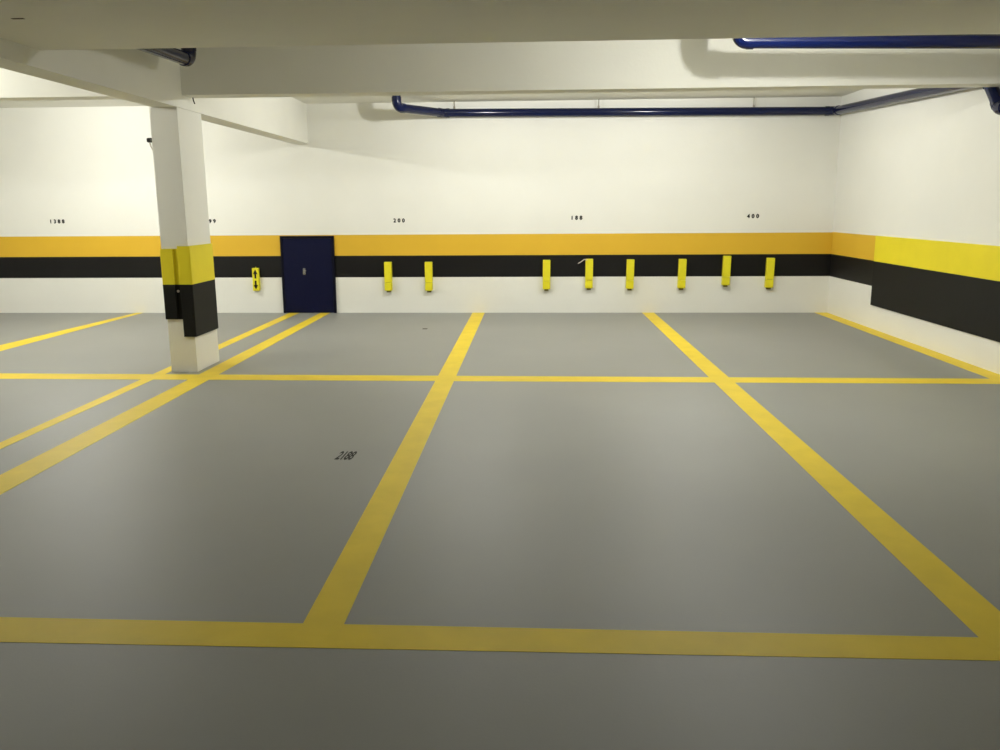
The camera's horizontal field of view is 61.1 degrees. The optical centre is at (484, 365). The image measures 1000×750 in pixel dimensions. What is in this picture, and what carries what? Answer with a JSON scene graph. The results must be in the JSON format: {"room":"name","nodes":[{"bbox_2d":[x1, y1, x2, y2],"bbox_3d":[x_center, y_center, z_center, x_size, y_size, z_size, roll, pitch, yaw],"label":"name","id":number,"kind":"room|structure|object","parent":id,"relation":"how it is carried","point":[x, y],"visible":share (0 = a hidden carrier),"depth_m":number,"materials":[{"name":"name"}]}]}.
{"room":"parking garage","nodes":[
{"label":"parking garage","id":0,"kind":"room"},
{"bbox_2d":[0,97,841,312],"bbox_3d":[-1.773,-2.213,12.048,13.556,2.910,0.202,0,11,3],"label":"wall","id":1,"kind":"structure","parent":0,"point":[485,201],"depth_m":11.88,"materials":[{"name":"white paint"}]},
{"bbox_2d":[252,267,260,290],"bbox_3d":[-3.294,-1.251,12.179,0.094,0.342,0.060,0,11,3],"label":"arrow sign","id":2,"kind":"object","parent":1,"relation":"attached to","point":[255,271],"visible":1,"depth_m":12.15,"materials":[{"name":"yellow plastic"}]},
{"bbox_2d":[280,236,336,312],"bbox_3d":[-2.534,-1.302,12.126,0.774,1.102,0.068,0,11,3],"label":"door","id":3,"kind":"structure","parent":1,"relation":"in","point":[307,265],"depth_m":12.13,"materials":[{"name":"blue paint"}]},
{"bbox_2d":[384,262,392,291],"bbox_3d":[-1.378,-1.263,12.065,0.104,0.433,0.076,0,11,3],"label":"bumper cover","id":4,"kind":"object","parent":1,"relation":"attached to","point":[387,265],"visible":1,"depth_m":12.03,"materials":[{"name":"yellow plastic"}]},
{"bbox_2d":[425,262,432,291],"bbox_3d":[-0.799,-1.259,12.034,0.104,0.432,0.076,0,11,3],"label":"bumper cover","id":5,"kind":"object","parent":1,"relation":"attached to","point":[428,265],"visible":1,"depth_m":12.00,"materials":[{"name":"yellow plastic"}]},
{"bbox_2d":[543,260,549,290],"bbox_3d":[0.868,-1.274,11.941,0.104,0.436,0.076,0,11,3],"label":"bumper cover","id":6,"kind":"object","parent":1,"relation":"attached to","point":[546,263],"visible":1,"depth_m":11.90,"materials":[{"name":"yellow plastic"}]},
{"bbox_2d":[578,259,592,289],"bbox_3d":[1.409,-1.284,11.901,0.213,0.438,0.093,0,11,3],"label":"bumper cover","id":7,"kind":"object","parent":1,"relation":"attached to","point":[588,262],"visible":1,"depth_m":11.87,"materials":[{"name":"yellow plastic"}]},
{"bbox_2d":[626,259,634,289],"bbox_3d":[2.036,-1.274,11.877,0.104,0.434,0.076,1,11,3],"label":"bumper cover","id":8,"kind":"object","parent":1,"relation":"attached to","point":[630,262],"visible":1,"depth_m":11.85,"materials":[{"name":"yellow plastic"}]},
{"bbox_2d":[677,259,686,289],"bbox_3d":[2.754,-1.277,11.838,0.104,0.432,0.076,1,11,3],"label":"bumper cover","id":9,"kind":"object","parent":1,"relation":"attached to","point":[681,282],"visible":1,"depth_m":11.81,"materials":[{"name":"yellow plastic"}]},
{"bbox_2d":[721,256,730,286],"bbox_3d":[3.364,-1.315,11.798,0.104,0.431,0.076,1,11,3],"label":"bumper cover","id":10,"kind":"object","parent":1,"relation":"attached to","point":[726,264],"visible":1,"depth_m":11.76,"materials":[{"name":"yellow plastic"}]},
{"bbox_2d":[764,258,774,288],"bbox_3d":[3.960,-1.280,11.772,0.104,0.437,0.076,1,11,3],"label":"bumper cover","id":11,"kind":"object","parent":1,"relation":"attached to","point":[770,262],"visible":1,"depth_m":11.74,"materials":[{"name":"yellow plastic"}]},
{"bbox_2d":[0,89,861,107],"bbox_3d":[-2.183,-2.348,4.383,13.556,0.200,15.239,0,11,3],"label":"ceiling","id":12,"kind":"structure","parent":0,"point":[823,92],"depth_m":11.21,"materials":[{"name":"white paint"}]},
{"bbox_2d":[0,38,307,143],"bbox_3d":[-2.984,-1.971,4.395,0.227,0.533,15.039,0,11,3],"label":"ceiling beam","id":13,"kind":"structure","parent":12,"relation":"attached to","point":[132,75],"depth_m":6.88,"materials":[{"name":"white paint"}]},
{"bbox_2d":[137,48,196,66],"bbox_3d":[-2.458,-2.413,6.133,0.119,0.315,1.691,0,11,3],"label":"drain pipe","id":14,"kind":"object","parent":12,"relation":"attached to","point":[185,57],"visible":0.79,"depth_m":6.58,"materials":[{"name":"blue paint"}]},
{"bbox_2d":[0,0,999,49],"bbox_3d":[-2.169,-2.084,4.662,13.156,0.420,1.290,0,11,3],"label":"ceiling beam","id":15,"kind":"structure","parent":12,"relation":"attached to","point":[37,24],"depth_m":4.59,"materials":[{"name":"white paint"}]},
{"bbox_2d":[0,38,999,103],"bbox_3d":[-2.011,-2.607,7.581,13.156,0.477,0.230,0,11,3],"label":"ceiling beam","id":16,"kind":"structure","parent":12,"relation":"attached to","point":[672,65],"depth_m":7.34,"materials":[{"name":"white paint"}]},
{"bbox_2d":[392,87,999,117],"bbox_3d":[1.593,-2.575,7.892,5.904,0.705,7.412,0,11,3],"label":"drain pipe","id":17,"kind":"object","parent":12,"relation":"hanging from","point":[993,93],"visible":0.77,"depth_m":11.31,"materials":[{"name":"blue paint"}]},
{"bbox_2d":[732,34,999,49],"bbox_3d":[3.170,-2.476,6.240,2.666,0.309,0.114,0,11,3],"label":"drain pipe","id":18,"kind":"object","parent":12,"relation":"attached to","point":[960,41],"visible":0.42,"depth_m":6.23,"materials":[{"name":"blue paint"}]},
{"bbox_2d":[0,313,999,749],"bbox_3d":[-2.162,0.708,4.959,13.556,0.202,15.239,0,11,3],"label":"floor","id":19,"kind":"structure","parent":0,"point":[335,531],"depth_m":3.95,"materials":[{"name":"grey concrete"}]},
{"bbox_2d":[149,107,218,371],"bbox_3d":[-2.804,-1.161,7.943,0.270,2.377,0.573,0,11,3],"label":"pillar","id":20,"kind":"structure","parent":19,"relation":"on","point":[177,137],"depth_m":7.68,"materials":[{"name":"white paint"}]},
{"bbox_2d":[147,138,152,149],"bbox_3d":[-2.982,-1.974,7.537,0.052,0.108,0.036,0,11,3],"label":"clip","id":21,"kind":"object","parent":20,"relation":"attached to","point":[149,140],"visible":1,"depth_m":7.52,"materials":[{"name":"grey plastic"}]},
{"bbox_2d":[160,249,178,318],"bbox_3d":[-2.875,-0.781,7.938,0.123,0.641,0.439,0,11,3],"label":"guard","id":22,"kind":"object","parent":20,"relation":"attached to","point":[166,255],"visible":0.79,"depth_m":7.72,"materials":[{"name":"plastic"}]},
{"bbox_2d":[177,243,217,336],"bbox_3d":[-2.710,-0.726,8.003,0.124,0.829,0.564,0,11,3],"label":"guard","id":23,"kind":"object","parent":20,"relation":"attached to","point":[195,262],"visible":1,"depth_m":7.83,"materials":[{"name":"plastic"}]},
{"bbox_2d":[827,87,999,374],"bbox_3d":[4.490,-0.780,4.215,0.201,2.910,15.039,0,11,3],"label":"wall","id":24,"kind":"structure","parent":0,"point":[927,168],"depth_m":9.18,"materials":[{"name":"white paint"}]},
{"bbox_2d":[870,236,999,341],"bbox_3d":[4.400,-0.086,4.597,0.015,0.836,11.522,0,11,3],"label":"guard","id":25,"kind":"object","parent":24,"relation":"attached to","point":[954,285],"visible":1,"depth_m":8.56,"materials":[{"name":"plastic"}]}
]}

